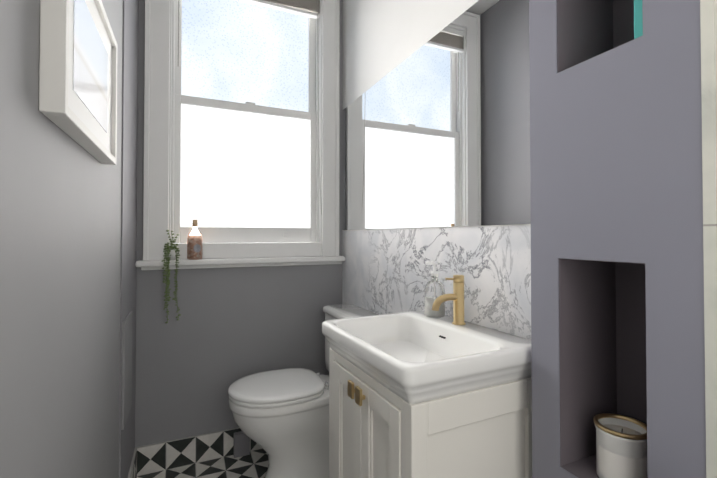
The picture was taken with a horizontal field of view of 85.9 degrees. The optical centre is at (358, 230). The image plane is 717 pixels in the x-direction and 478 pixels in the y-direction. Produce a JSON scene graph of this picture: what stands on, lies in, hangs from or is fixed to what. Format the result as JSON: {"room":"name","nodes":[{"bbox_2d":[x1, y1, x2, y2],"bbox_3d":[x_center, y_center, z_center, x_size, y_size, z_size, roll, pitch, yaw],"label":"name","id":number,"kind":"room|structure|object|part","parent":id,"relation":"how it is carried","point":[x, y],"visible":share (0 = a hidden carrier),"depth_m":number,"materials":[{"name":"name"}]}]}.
{"room":"bathroom","nodes":[
{"label":"bathroom","id":0,"kind":"room"},
{"bbox_2d":[0,0,138,477],"bbox_3d":[-0.504,-0.212,0.370,0.188,2.758,3.767,0,-1,-24],"label":"wall","id":1,"kind":"structure","parent":0,"point":[60,230],"depth_m":0.78,"materials":[{"name":"grey paint"}]},
{"bbox_2d":[39,0,117,164],"bbox_3d":[-0.630,-0.379,0.900,0.036,0.363,0.530,0,-1,-24],"label":"framed art","id":2,"kind":"object","parent":1,"relation":"attached to","point":[78,76],"visible":1,"depth_m":0.80,"materials":[{"name":"white wood"}]},
{"bbox_2d":[73,0,107,132],"bbox_3d":[-0.622,-0.379,0.904,0.001,0.219,0.342,0,-1,-24],"label":"print","id":3,"kind":"object","parent":2,"relation":"attached to","point":[90,51],"depth_m":0.87},
{"bbox_3d":[-0.949,0.559,1.581,0.008,0.412,0.228,0,-1,-24],"label":"wall boxing access panel","id":4,"kind":"part","parent":1,"relation":"part of","materials":[{"name":"grey paint"}]},
{"bbox_2d":[128,448,136,477],"bbox_3d":[-0.985,1.118,1.656,0.010,0.136,0.445,0,-1,-24],"label":"baseboard","id":5,"kind":"structure","parent":1,"relation":"attached to","point":[133,471],"depth_m":1.77,"materials":[{"name":"wood"}]},
{"bbox_2d":[137,449,268,477],"bbox_3d":[0.570,1.218,0.828,2.716,0.088,3.767,0,-1,-24],"label":"floor","id":6,"kind":"structure","parent":0,"point":[254,464],"depth_m":1.92,"materials":[{"name":"tile"}]},
{"bbox_2d":[228,304,378,477],"bbox_3d":[-0.265,0.799,1.843,0.682,0.779,0.468,0,-1,-24],"label":"toilet","id":7,"kind":"object","parent":6,"relation":"on","point":[281,417],"visible":0.67,"depth_m":1.72,"materials":[{"name":"white ceramic"}]},
{"bbox_3d":[-0.383,0.738,1.792,0.421,0.018,0.359,0,-1,-24],"label":"seat","id":8,"kind":"part","parent":7,"relation":"part of","materials":[{"name":"white"}]},
{"bbox_3d":[-0.383,0.717,1.792,0.425,0.024,0.363,0,-1,-24],"label":"lid","id":9,"kind":"part","parent":7,"relation":"part of","materials":[{"name":"white"}]},
{"bbox_3d":[-0.033,0.428,1.952,0.173,0.034,0.468,0,-1,-24],"label":"cistern lid","id":10,"kind":"part","parent":7,"relation":"part of","materials":[{"name":"white ceramic"}]},
{"bbox_2d":[322,275,531,477],"bbox_3d":[0.179,0.661,1.139,0.431,1.035,0.530,0,-1,-26],"label":"vanity unit","id":11,"kind":"object","parent":6,"relation":"on","point":[416,394],"visible":0.94,"depth_m":0.97,"materials":[{"name":"white paint"}]},
{"bbox_2d":[322,310,531,403],"bbox_3d":[0.179,0.354,1.143,0.447,0.110,0.543,0,-1,-24],"label":"basin","id":12,"kind":"object","parent":11,"relation":"in","point":[414,357],"depth_m":1.00,"materials":[{"name":"white ceramic"}]},
{"bbox_3d":[0.191,0.784,1.143,0.405,0.789,0.486,0,-1,-26],"label":"frame","id":13,"kind":"part","parent":11,"relation":"part of","materials":[{"name":"white paint"}]},
{"bbox_2d":[425,261,444,316],"bbox_3d":[0.270,0.206,1.366,0.072,0.191,0.072,0,-1,-24],"label":"soap dispenser bottle","id":14,"kind":"object","parent":11,"relation":"on","point":[434,288],"visible":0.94,"depth_m":1.34,"materials":[{"name":"clear glass"}]},
{"bbox_2d":[432,275,465,324],"bbox_3d":[0.285,0.222,1.223,0.125,0.156,0.042,0,-1,-24],"label":"tap","id":15,"kind":"object","parent":11,"relation":"on","point":[457,296],"depth_m":1.22,"materials":[{"name":"gold metal"}]},
{"bbox_2d":[135,0,342,446],"bbox_3d":[-0.606,-0.185,2.243,1.524,2.758,0.263,0,-1,-24],"label":"wall","id":16,"kind":"structure","parent":0,"point":[213,343],"depth_m":2.02,"materials":[{"name":"grey paint"}]},
{"bbox_2d":[135,427,262,475],"bbox_3d":[-0.588,1.124,2.082,1.081,0.136,0.010,0,-1,-24],"label":"baseboard","id":17,"kind":"structure","parent":16,"relation":"attached to","point":[162,456],"depth_m":1.95,"materials":[{"name":"tile"}]},
{"bbox_2d":[135,256,344,266],"bbox_3d":[-0.589,0.166,2.097,1.081,0.031,0.098,0,-1,-24],"label":"board","id":18,"kind":"object","parent":16,"relation":"attached to","point":[187,262],"visible":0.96,"depth_m":2.03,"materials":[{"name":"white paint"}]},
{"bbox_2d":[161,230,180,322],"bbox_3d":[-0.925,0.223,1.908,0.089,0.452,0.102,0,-1,-24],"label":"plant","id":19,"kind":"object","parent":18,"relation":"on","point":[170,254],"visible":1,"depth_m":1.88,"materials":[{"name":"green plant"}]},
{"bbox_3d":[-0.899,0.266,1.905,0.024,0.349,0.058,0,-1,-24],"label":"plant stem","id":20,"kind":"part","parent":19,"relation":"part of","materials":[{"name":"green plant"}]},
{"bbox_2d":[187,220,202,259],"bbox_3d":[-0.840,0.047,1.979,0.074,0.203,0.074,0,-1,-24],"label":"glass bottle","id":21,"kind":"object","parent":18,"relation":"on","point":[194,245],"visible":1,"depth_m":1.95,"materials":[{"name":"brown glass"}]},
{"bbox_2d":[141,0,341,269],"bbox_3d":[-0.616,-0.669,2.191,1.056,1.739,0.222,0,-1,-24],"label":"window","id":22,"kind":"structure","parent":16,"relation":"in","point":[236,147],"depth_m":2.16,"materials":[{"name":"white paint"}]},
{"bbox_2d":[178,0,321,214],"bbox_3d":[-0.574,-0.753,2.135,0.823,1.318,0.046,0,-1,-24],"label":"blind","id":23,"kind":"object","parent":22,"relation":"attached to","point":[309,8],"visible":0.96,"depth_m":2.23,"materials":[{"name":"white paint"}]},
{"bbox_3d":[-0.229,-0.740,2.268,0.031,1.297,0.005,0,-1,-24],"label":"lift cord","id":24,"kind":"part","parent":23,"relation":"part of","materials":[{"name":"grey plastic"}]},
{"bbox_2d":[234,431,249,457],"bbox_3d":[-0.620,1.133,2.044,0.080,0.118,0.033,0,-1,-24],"label":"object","id":25,"kind":"structure","parent":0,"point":[241,443],"depth_m":2.03,"materials":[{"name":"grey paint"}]},
{"bbox_2d":[342,225,530,339],"bbox_3d":[0.323,0.591,1.695,0.263,1.190,1.472,0,-1,-24],"label":"backsplash","id":26,"kind":"structure","parent":0,"point":[386,271],"depth_m":1.38,"materials":[{"name":"white stone"}]},
{"bbox_2d":[342,0,530,230],"bbox_3d":[0.323,-0.788,1.715,0.263,1.568,1.472,0,-1,-24],"label":"wall","id":27,"kind":"structure","parent":0,"point":[382,39],"depth_m":1.85,"materials":[{"name":"white paint"}]},
{"bbox_2d":[342,0,530,229],"bbox_3d":[0.202,-0.370,1.650,0.005,0.723,1.457,0,-1,-24],"label":"mirror panel","id":28,"kind":"object","parent":27,"relation":"attached to","point":[436,130],"visible":0.75,"depth_m":1.36,"materials":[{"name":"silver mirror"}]},
{"bbox_2d":[529,0,705,477],"bbox_3d":[0.732,-0.204,0.894,0.526,2.758,0.346,0,-1,-24],"label":"wall","id":29,"kind":"structure","parent":0,"point":[617,258],"depth_m":0.80,"materials":[{"name":"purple paint"}]},
{"bbox_2d":[594,413,646,477],"bbox_3d":[0.557,0.469,0.814,0.102,0.118,0.102,0,-1,-24],"label":"candle jar","id":30,"kind":"object","parent":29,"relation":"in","point":[621,446],"visible":0.88,"depth_m":0.79,"materials":[{"name":"white ceramic"}]},
{"bbox_2d":[634,0,642,38],"bbox_3d":[0.592,-0.461,0.759,0.123,0.199,0.023,0,-1,-24],"label":"books","id":31,"kind":"object","parent":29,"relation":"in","point":[638,23],"depth_m":0.74,"materials":[{"name":"teal"}]},
{"bbox_2d":[700,0,716,477],"bbox_3d":[1.149,-0.204,0.881,1.282,2.758,0.018,0,-1,-24],"label":"wall","id":32,"kind":"structure","parent":0,"point":[708,13],"depth_m":0.62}
]}

